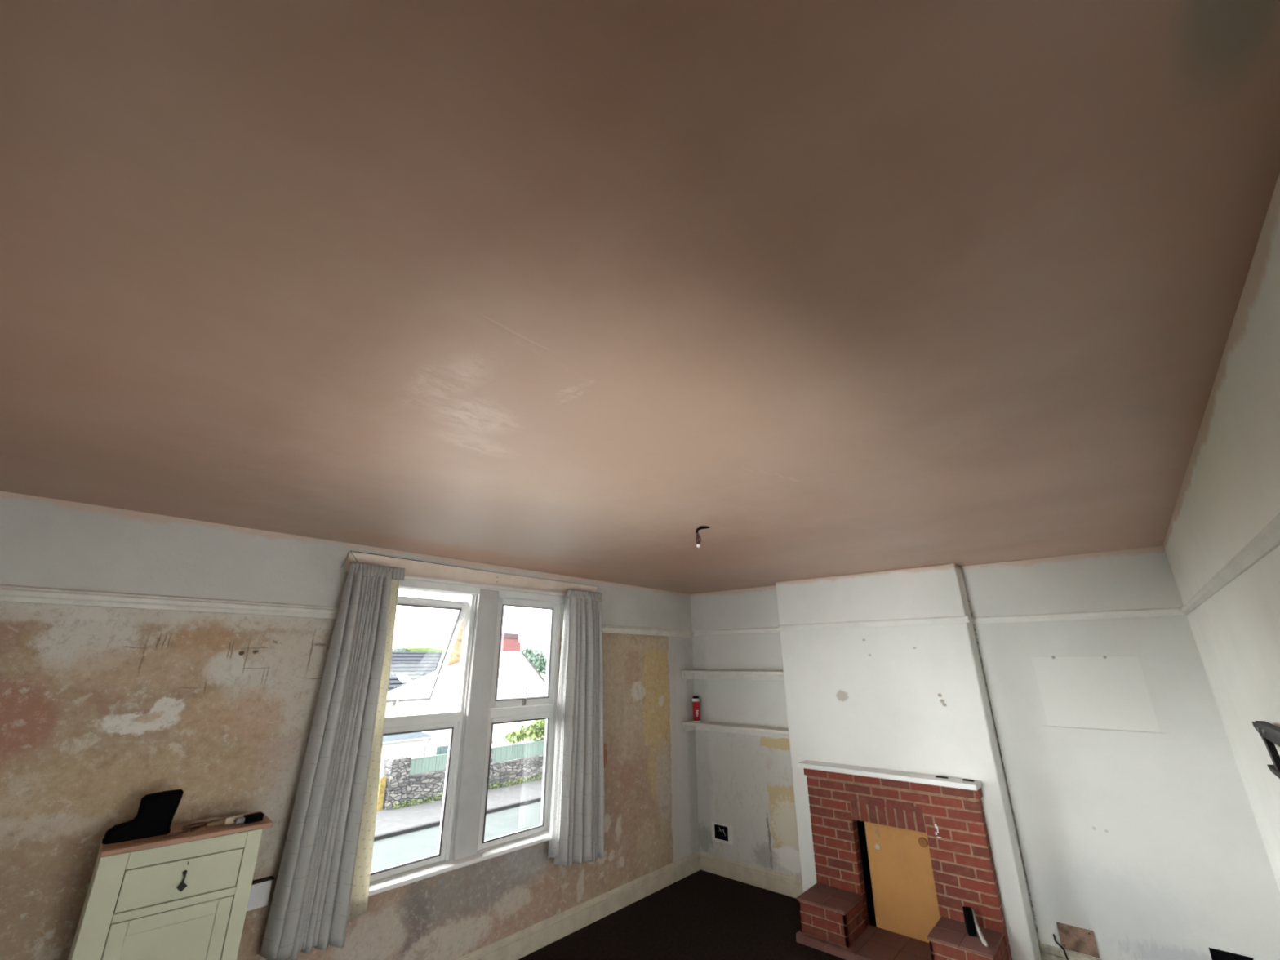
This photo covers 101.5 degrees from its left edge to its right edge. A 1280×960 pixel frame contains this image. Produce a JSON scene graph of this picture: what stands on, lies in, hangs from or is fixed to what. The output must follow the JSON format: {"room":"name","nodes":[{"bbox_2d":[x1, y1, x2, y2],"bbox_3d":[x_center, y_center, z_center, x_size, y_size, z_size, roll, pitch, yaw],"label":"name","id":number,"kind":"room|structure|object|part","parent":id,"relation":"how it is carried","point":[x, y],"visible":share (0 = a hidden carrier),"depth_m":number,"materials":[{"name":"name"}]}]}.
{"room":"damaged room","nodes":[
{"label":"damaged room","id":0,"kind":"room"},
{"bbox_2d":[0,490,699,959],"bbox_3d":[-1.143,1.892,3.645,0.225,2.800,5.750,-16,-25,39],"label":"wall","id":1,"kind":"structure","parent":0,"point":[103,709],"depth_m":2.72,"materials":[{"name":"paint"}]},
{"bbox_2d":[246,875,274,911],"bbox_3d":[-1.922,2.057,2.587,0.040,0.118,0.160,-16,-25,39],"label":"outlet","id":2,"kind":"object","parent":1,"relation":"attached to","point":[260,888],"visible":0.59,"depth_m":2.60,"materials":[{"name":"white plastic"}]},
{"bbox_2d":[369,586,475,882],"bbox_3d":[-1.611,1.608,3.538,0.420,1.740,0.690,-16,-25,39],"label":"window","id":3,"kind":"structure","parent":1,"relation":"attached to","point":[451,720],"depth_m":3.57,"materials":[{"name":"white paint"}]},
{"bbox_3d":[-1.699,1.543,3.650,0.083,0.100,0.024,-16,-25,39],"label":"sash handle","id":4,"kind":"part","parent":3,"relation":"part of","materials":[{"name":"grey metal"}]},
{"bbox_2d":[369,721,457,881],"bbox_3d":[-1.478,1.987,3.283,0.040,0.815,0.620,-16,-25,39],"label":"light","id":5,"kind":"object","parent":3,"relation":"attached to","point":[450,785],"depth_m":3.41,"materials":[{"name":"clear glass"}]},
{"bbox_3d":[-1.626,1.217,3.686,0.385,0.737,0.620,-16,-25,39],"label":"sash","id":6,"kind":"part","parent":3,"relation":"part of","materials":[{"name":"white paint"}]},
{"bbox_2d":[341,550,598,596],"bbox_3d":[-1.096,0.761,3.996,0.094,0.134,2.202,-16,-25,39],"label":"board","id":7,"kind":"object","parent":1,"relation":"attached to","point":[414,569],"visible":0.82,"depth_m":3.84,"materials":[{"name":"white wood"}]},
{"bbox_2d":[259,561,404,959],"bbox_3d":[-1.629,1.448,2.943,0.169,1.945,0.485,-16,-25,39],"label":"curtain","id":8,"kind":"object","parent":7,"relation":"hanging from","point":[322,883],"visible":1,"depth_m":2.84,"materials":[{"name":"grey fabric"}]},
{"bbox_2d":[547,589,604,866],"bbox_3d":[-0.472,1.908,4.184,0.122,2.006,0.511,-16,-25,39],"label":"curtain","id":9,"kind":"object","parent":7,"relation":"hanging from","point":[576,830],"visible":1,"depth_m":4.11,"materials":[{"name":"grey fabric"}]},
{"bbox_2d":[477,596,561,851],"bbox_3d":[-0.915,1.775,4.026,0.102,1.740,0.665,-16,-25,39],"label":"window","id":10,"kind":"structure","parent":1,"relation":"attached to","point":[531,708],"depth_m":4.04,"materials":[{"name":"white paint"}]},
{"bbox_2d":[478,712,551,849],"bbox_3d":[-0.918,2.194,3.885,0.040,0.815,0.595,-16,-25,39],"label":"light","id":11,"kind":"object","parent":10,"relation":"attached to","point":[546,800],"depth_m":3.91,"materials":[{"name":"clear glass"}]},
{"bbox_3d":[-0.925,1.373,4.174,0.050,0.795,0.595,-16,-25,39],"label":"sash","id":12,"kind":"part","parent":10,"relation":"part of","materials":[{"name":"white paint"}]},
{"bbox_3d":[-0.888,1.679,4.041,0.037,0.115,0.024,-16,-25,39],"label":"sash handle","id":13,"kind":"part","parent":10,"relation":"part of","materials":[{"name":"grey metal"}]},
{"bbox_2d":[455,850,700,959],"bbox_3d":[-1.118,3.044,3.225,0.018,0.148,5.150,-16,-25,39],"label":"baseboard","id":14,"kind":"structure","parent":1,"relation":"attached to","point":[515,946],"depth_m":3.95,"materials":[{"name":"beige paint"}]},
{"bbox_2d":[0,0,1279,594],"bbox_3d":[0.318,0.186,2.869,3.874,0.100,5.150,-16,-25,39],"label":"ceiling","id":15,"kind":"structure","parent":0,"point":[574,288],"depth_m":1.00,"materials":[{"name":"paint"}]},
{"bbox_2d":[695,525,709,547],"bbox_3d":[0.350,0.312,2.907,0.060,0.130,0.091,-16,-25,39],"label":"wires","id":16,"kind":"object","parent":15,"relation":"hanging from","point":[698,542],"visible":1,"depth_m":2.90,"materials":[{"name":"black plastic"}]},
{"bbox_2d":[517,870,845,959],"bbox_3d":[0.329,2.736,1.982,3.874,0.100,5.150,-16,-25,39],"label":"floor","id":17,"kind":"structure","parent":0,"point":[702,915],"depth_m":3.89,"materials":[{"name":"brown carpet"}]},
{"bbox_2d":[67,811,273,959],"bbox_3d":[-1.996,2.115,2.132,0.573,1.190,0.278,17,-26,-41],"label":"base cabinet","id":18,"kind":"object","parent":17,"relation":"on","point":[183,896],"visible":0.94,"depth_m":2.16,"materials":[{"name":"beige paint"}]},
{"bbox_2d":[102,789,183,844],"bbox_3d":[-2.129,1.439,2.246,0.226,0.162,0.085,17,-26,-41],"label":"boot","id":19,"kind":"object","parent":18,"relation":"on","point":[156,812],"visible":1,"depth_m":2.23,"materials":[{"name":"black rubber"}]},
{"bbox_3d":[-1.921,2.169,2.027,0.387,0.833,0.018,17,-26,-41],"label":"door","id":20,"kind":"part","parent":18,"relation":"part of","materials":[{"name":"beige paint"}]},
{"bbox_3d":[-1.922,2.170,2.029,0.283,0.729,0.008,17,-26,-41],"label":"door panel","id":21,"kind":"part","parent":18,"relation":"part of","materials":[{"name":"beige paint"}]},
{"bbox_2d":[162,831,188,838],"bbox_3d":[-1.987,1.516,2.237,0.009,0.009,0.085,-12,-23,31],"label":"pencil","id":22,"kind":"object","parent":18,"relation":"on","point":[180,833],"visible":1,"depth_m":2.23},
{"bbox_3d":[-1.923,1.677,2.199,0.387,0.141,0.016,17,-26,-41],"label":"drawer","id":23,"kind":"part","parent":18,"relation":"part of","materials":[{"name":"beige paint"}]},
{"bbox_3d":[-1.910,1.676,2.185,0.033,0.072,0.022,17,-26,-41],"label":"drop handle","id":24,"kind":"part","parent":18,"relation":"part of","materials":[{"name":"black metal"}]},
{"bbox_2d":[182,818,226,830],"bbox_3d":[-1.968,1.557,2.370,0.044,0.020,0.170,-12,-23,31],"label":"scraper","id":25,"kind":"object","parent":18,"relation":"on","point":[200,824],"visible":0.88,"depth_m":2.34,"materials":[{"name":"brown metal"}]},
{"bbox_3d":[-1.988,1.547,2.341,0.020,0.020,0.096,-12,-23,31],"label":"handle","id":26,"kind":"part","parent":25,"relation":"part of","materials":[{"name":"brown wood"}]},
{"bbox_2d":[191,817,222,822],"bbox_3d":[-2.007,1.577,2.422,0.060,0.007,0.100,-11,-22,28],"label":"crumpled paper","id":27,"kind":"object","parent":18,"relation":"on","point":[211,819],"visible":0.88,"depth_m":2.42,"materials":[{"name":"beige paper"}]},
{"bbox_2d":[206,820,235,826],"bbox_3d":[-1.893,1.569,2.398,0.150,0.014,0.020,16,-25,-38],"label":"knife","id":28,"kind":"object","parent":18,"relation":"on","point":[223,822],"visible":0.45,"depth_m":2.37,"materials":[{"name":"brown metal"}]},
{"bbox_2d":[225,813,249,824],"bbox_3d":[-1.862,1.568,2.418,0.002,0.030,0.090,-16,-24,38],"label":"card","id":29,"kind":"object","parent":18,"relation":"on","point":[230,820],"visible":0.57,"depth_m":2.40,"materials":[{"name":"paper"}]},
{"bbox_2d":[235,812,263,824],"bbox_3d":[-1.811,1.569,2.421,0.044,0.030,0.101,-15,-24,37],"label":"box","id":30,"kind":"object","parent":18,"relation":"on","point":[258,816],"visible":1,"depth_m":2.41,"materials":[{"name":"black plastic"}]},
{"bbox_2d":[795,760,1012,959],"bbox_3d":[1.808,2.710,3.745,1.295,1.096,0.704,-16,-25,39],"label":"fireplace","id":31,"kind":"object","parent":17,"relation":"on","point":[833,914],"visible":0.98,"depth_m":3.67,"materials":[{"name":"red brick"}]},
{"bbox_2d":[796,760,982,791],"bbox_3d":[1.828,2.221,3.954,1.280,0.035,0.180,-16,-25,39],"label":"mantel shelf","id":32,"kind":"object","parent":31,"relation":"attached to","point":[952,783],"depth_m":3.87,"materials":[{"name":"white paint"}]},
{"bbox_2d":[864,822,940,942],"bbox_3d":[1.905,2.892,3.783,0.463,0.672,0.036,-16,-25,39],"label":"fireboard","id":33,"kind":"object","parent":31,"relation":"in","point":[905,902],"visible":0.85,"depth_m":3.78,"materials":[{"name":"wood"}]},
{"bbox_2d":[874,843,880,850],"bbox_3d":[1.786,2.759,3.930,0.044,0.044,0.002,-16,-25,39],"label":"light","id":34,"kind":"object","parent":33,"relation":"attached to","point":[877,846],"depth_m":3.93,"materials":[{"name":"paper"}]},
{"bbox_2d":[935,775,948,778],"bbox_3d":[2.149,2.114,3.720,0.080,0.009,0.024,-15,-24,36],"label":"clip","id":35,"kind":"object","parent":31,"relation":"on","point":[939,776],"visible":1,"depth_m":3.71,"materials":[{"name":"plastic"}]},
{"bbox_2d":[962,778,974,782],"bbox_3d":[2.273,2.078,3.618,0.070,0.009,0.024,-18,-26,41],"label":"clip","id":36,"kind":"object","parent":31,"relation":"on","point":[966,780],"visible":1,"depth_m":3.61,"materials":[{"name":"plastic"}]},
{"bbox_2d":[962,906,987,946],"bbox_3d":[2.080,2.772,3.253,0.068,0.135,0.223,-4,-20,11],"label":"brush","id":37,"kind":"object","parent":31,"relation":"on","point":[970,919],"visible":1,"depth_m":3.28,"materials":[{"name":"black plastic"}]},
{"bbox_3d":[2.097,2.770,3.236,0.026,0.128,0.198,-4,-20,12],"label":"handle","id":38,"kind":"part","parent":37,"relation":"part of","materials":[{"name":"grey paint"}]},
{"bbox_2d":[1053,933,1068,959],"bbox_3d":[2.669,3.010,3.296,0.025,0.215,0.072,12,-22,-30],"label":"loose cable","id":39,"kind":"object","parent":17,"relation":"on","point":[1055,941],"visible":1,"depth_m":3.31,"materials":[{"name":"black rubber"}]},
{"bbox_2d":[775,563,1041,959],"bbox_3d":[1.945,2.066,4.181,1.530,2.600,0.220,-16,-25,39],"label":"wall","id":40,"kind":"structure","parent":0,"point":[913,699],"depth_m":4.14,"materials":[{"name":"white paint"}]},
{"bbox_2d":[690,545,1279,959],"bbox_3d":[2.238,2.094,4.265,4.174,2.800,0.300,-16,-25,39],"label":"wall","id":41,"kind":"structure","parent":0,"point":[1135,825],"depth_m":3.47,"materials":[{"name":"white paint"}]},
{"bbox_2d":[714,824,728,841],"bbox_3d":[0.769,3.358,4.973,0.145,0.115,0.021,-16,-25,39],"label":"box","id":42,"kind":"object","parent":41,"relation":"attached to","point":[721,832],"visible":1,"depth_m":4.97,"materials":[{"name":"black plastic"}]},
{"bbox_2d":[681,670,783,680],"bbox_3d":[0.936,1.936,5.171,1.159,0.085,0.212,-16,-25,39],"label":"wall shelf","id":43,"kind":"object","parent":41,"relation":"attached to","point":[688,674],"visible":0.76,"depth_m":5.19,"materials":[{"name":"white paint"}]},
{"bbox_2d":[682,720,789,738],"bbox_3d":[0.938,2.398,5.010,1.159,0.085,0.212,-16,-25,39],"label":"wall shelf","id":44,"kind":"object","parent":41,"relation":"attached to","point":[772,731],"visible":0.79,"depth_m":5.02,"materials":[{"name":"white paint"}]},
{"bbox_2d":[692,696,700,722],"bbox_3d":[0.575,2.348,5.361,0.076,0.242,0.076,-16,-25,39],"label":"canister","id":45,"kind":"object","parent":44,"relation":"on","point":[695,700],"visible":1,"depth_m":5.33,"materials":[{"name":"red plastic"}]},
{"bbox_2d":[700,851,802,897],"bbox_3d":[1.014,3.543,4.683,1.142,0.148,0.018,-16,-25,39],"label":"baseboard","id":46,"kind":"structure","parent":41,"relation":"attached to","point":[765,878],"depth_m":4.68,"materials":[{"name":"beige paint"}]},
{"bbox_2d":[692,607,1185,635],"bbox_3d":[1.944,1.233,4.456,3.874,0.053,0.238,-16,-25,39],"label":"trim","id":47,"kind":"structure","parent":41,"relation":"attached to","point":[1167,611],"depth_m":3.99,"materials":[{"name":"white paint"}]},
{"bbox_2d":[1038,942,1102,959],"bbox_3d":[3.034,2.950,3.004,1.184,0.148,0.018,-16,-25,39],"label":"baseboard","id":48,"kind":"structure","parent":41,"relation":"attached to","point":[1046,952],"depth_m":3.33,"materials":[{"name":"paint"}]},
{"bbox_2d":[1056,921,1099,958],"bbox_3d":[2.752,2.893,3.289,0.184,0.136,0.013,-16,-25,39],"label":"plaster","id":49,"kind":"object","parent":41,"relation":"attached to","point":[1072,938],"visible":1,"depth_m":3.29,"materials":[{"name":"brown paint"}]},
{"bbox_2d":[1208,947,1253,959],"bbox_3d":[3.276,2.682,2.879,0.170,0.125,0.006,-16,-25,39],"label":"socket","id":50,"kind":"object","parent":41,"relation":"attached to","point":[1215,954],"visible":1,"depth_m":2.91,"materials":[{"name":"black plastic"}]},
{"bbox_2d":[1163,172,1279,890],"bbox_3d":[1.790,0.965,1.018,0.300,2.800,5.450,-16,-25,39],"label":"wall","id":51,"kind":"structure","parent":0,"point":[1229,492],"depth_m":1.69,"materials":[{"name":"white paint"}]},
{"bbox_2d":[1180,512,1279,615],"bbox_3d":[1.766,0.209,1.511,0.018,0.053,5.150,-16,-25,39],"label":"trim","id":52,"kind":"structure","parent":51,"relation":"attached to","point":[1268,540],"depth_m":1.62,"materials":[{"name":"white paint"}]},
{"bbox_2d":[1252,720,1279,778],"bbox_3d":[2.091,0.900,1.686,0.052,0.240,0.665,-16,-25,39],"label":"wall bracket","id":53,"kind":"object","parent":51,"relation":"attached to","point":[1269,733],"visible":1,"depth_m":1.80,"materials":[{"name":"black metal"}]},
{"bbox_3d":[2.086,0.838,1.713,0.026,0.056,0.665,-16,-25,39],"label":"arm","id":54,"kind":"part","parent":53,"relation":"part of","materials":[{"name":"black metal"}]},
{"bbox_3d":[2.085,0.969,1.665,0.026,0.032,0.660,-16,-25,39],"label":"arm","id":55,"kind":"part","parent":53,"relation":"part of","materials":[{"name":"black metal"}]},
{"label":"outside","id":56,"kind":"structure","parent":0,"visible":0},
{"bbox_3d":[-40.960,25.594,57.398,102.750,0.480,150.000,-16,-25,39],"label":"ground","id":57,"kind":"structure","parent":56,"visible":0},
{"bbox_2d":[376,774,386,811],"bbox_3d":[-9.209,11.109,18.562,0.200,1.100,0.240,-16,-25,39],"label":"gate post","id":58,"kind":"object","parent":57,"relation":"on","point":[382,781],"visible":0.78,"depth_m":18.51,"materials":[{"name":"yellow paint"}]},
{"bbox_2d":[382,755,411,809],"bbox_3d":[-8.961,11.022,19.108,0.684,1.582,0.700,-16,-25,39],"label":"stone pier","id":59,"kind":"structure","parent":57,"relation":"on","point":[397,770],"depth_m":18.91,"materials":[{"name":"grey stone"}]},
{"bbox_2d":[392,646,410,651],"bbox_3d":[-21.205,17.494,44.621,2.193,6.240,2.440,-7,-20,19],"label":"tree","id":60,"kind":"object","parent":57,"relation":"on","point":[397,649],"visible":0.04,"depth_m":45.61,"materials":[{"name":"green plant"}]},
{"bbox_2d":[379,732,434,777],"bbox_3d":[-10.940,11.100,20.187,1.979,2.160,5.050,-16,-25,39],"label":"outbuilding","id":61,"kind":"structure","parent":57,"relation":"on","point":[407,744],"depth_m":21.04,"materials":[{"name":"white paint"}]},
{"bbox_2d":[387,651,442,692],"bbox_3d":[-15.756,12.938,30.566,9.600,5.550,9.900,-16,-25,39],"label":"house roof","id":62,"kind":"structure","parent":57,"relation":"on","point":[406,667],"depth_m":30.76,"materials":[{"name":"grey tile"}]},
{"bbox_2d":[392,647,444,652],"bbox_3d":[-38.406,33.025,90.516,22.000,7.200,43.461,-16,-25,39],"label":"hill","id":63,"kind":"structure","parent":57,"relation":"on","point":[412,649],"depth_m":81.17,"materials":[{"name":"green plant"}]},
{"bbox_2d":[435,745,448,755],"bbox_3d":[-7.563,11.778,21.507,0.060,1.720,1.920,-16,-25,39],"label":"screen","id":64,"kind":"object","parent":57,"relation":"on","point":[440,749],"visible":0.1,"depth_m":21.20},
{"bbox_2d":[447,617,464,666],"bbox_3d":[-10.370,11.268,29.407,0.420,7.900,1.389,-16,-25,39],"label":"stone stack","id":65,"kind":"object","parent":57,"relation":"on","point":[455,657],"visible":0.05,"depth_m":29.64,"materials":[{"name":"yellow stone"}]},
{"bbox_2d":[385,633,546,756],"bbox_3d":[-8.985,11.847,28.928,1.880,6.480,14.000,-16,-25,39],"label":"gabled house","id":66,"kind":"structure","parent":57,"relation":"on","point":[517,673],"depth_m":28.63,"materials":[{"name":"stone"}]},
{"bbox_3d":[-7.808,9.180,30.709,0.960,0.280,1.140,-16,-25,39],"label":"chimney crown","id":67,"kind":"part","parent":66,"relation":"part of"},
{"bbox_2d":[405,754,543,804],"bbox_3d":[-5.340,12.665,22.865,0.495,0.921,10.180,-16,-25,39],"label":"stone wall","id":68,"kind":"structure","parent":57,"relation":"on","point":[517,768],"depth_m":21.78,"materials":[{"name":"grey stone"}]},
{"bbox_2d":[408,753,447,774],"bbox_3d":[-7.665,11.102,20.621,0.110,0.535,3.120,-16,-25,39],"label":"fence","id":69,"kind":"object","parent":68,"relation":"on","point":[435,762],"visible":0.41,"depth_m":20.07,"materials":[{"name":"green paint"}]},
{"bbox_3d":[-7.647,10.860,20.688,0.060,0.034,3.120,-16,-25,39],"label":"rail","id":70,"kind":"part","parent":69,"relation":"part of","materials":[{"name":"green paint"}]},
{"bbox_2d":[491,740,544,762],"bbox_3d":[-4.199,12.401,24.331,0.110,0.575,6.520,-16,-25,39],"label":"fence","id":71,"kind":"object","parent":68,"relation":"on","point":[504,753],"visible":0.42,"depth_m":23.01,"materials":[{"name":"green paint"}]},
{"bbox_3d":[-4.181,12.140,24.404,0.060,0.034,6.520,-16,-25,39],"label":"rail","id":72,"kind":"part","parent":71,"relation":"part of","materials":[{"name":"green paint"}]},
{"bbox_2d":[488,748,493,789],"bbox_3d":[-6.501,11.960,21.737,0.672,1.520,0.340,-16,-25,39],"label":"stone pier","id":73,"kind":"structure","parent":57,"relation":"on","point":[491,763],"depth_m":21.63,"materials":[{"name":"grey stone"}]},
{"bbox_2d":[502,719,545,744],"bbox_3d":[-4.874,12.430,24.875,1.258,2.710,3.696,-16,-25,39],"label":"shrub","id":74,"kind":"object","parent":57,"relation":"on","point":[531,731],"visible":0.57,"depth_m":24.44,"materials":[{"name":"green plant"}]},
{"bbox_2d":[524,651,539,670],"bbox_3d":[-12.421,20.873,54.009,3.806,5.972,3.608,-16,-25,39],"label":"tree","id":75,"kind":"object","parent":57,"relation":"on","point":[528,655],"visible":0.06,"depth_m":54.64,"materials":[{"name":"green plant"}]},
{"bbox_2d":[520,646,546,675],"bbox_3d":[-12.432,22.275,59.080,4.433,6.659,4.120,-16,-25,39],"label":"tree","id":76,"kind":"object","parent":57,"relation":"on","point":[529,650],"visible":0.31,"depth_m":59.47,"materials":[{"name":"green plant"}]},
{"bbox_2d":[537,653,546,678],"bbox_3d":[-10.780,23.922,63.533,3.890,6.464,4.537,-16,-25,39],"label":"tree","id":77,"kind":"object","parent":57,"relation":"on","point":[545,656],"visible":0.07,"depth_m":63.18,"materials":[{"name":"green plant"}]},
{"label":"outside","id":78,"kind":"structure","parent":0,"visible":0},
{"bbox_2d":[373,796,542,840],"bbox_3d":[-3.615,12.378,20.071,0.150,0.412,100.000,-16,-25,39],"label":"kerb","id":79,"kind":"object","parent":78,"point":[431,824],"depth_m":16.72,"materials":[{"name":"grey concrete"}]},
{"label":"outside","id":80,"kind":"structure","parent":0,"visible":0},
{"bbox_2d":[373,777,542,835],"bbox_3d":[-4.702,12.703,20.973,2.750,0.400,100.000,-16,-25,39],"label":"road","id":81,"kind":"structure","parent":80,"point":[392,820],"depth_m":18.55,"materials":[{"name":"grey asphalt"}]},
{"bbox_2d":[390,773,542,808],"bbox_3d":[-5.410,12.762,22.038,0.215,0.341,10.232,-16,-25,39],"label":"weeds","id":82,"kind":"object","parent":81,"relation":"on","point":[541,775],"visible":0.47,"depth_m":19.80,"materials":[{"name":"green plant"}]},
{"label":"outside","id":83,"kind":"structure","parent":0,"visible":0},
{"bbox_2d":[370,800,541,872],"bbox_3d":[1.261,10.995,16.000,12.850,0.310,100.000,-16,-25,39],"label":"road","id":84,"kind":"structure","parent":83,"point":[392,851],"depth_m":15.78,"materials":[{"name":"grey asphalt"}]}
]}

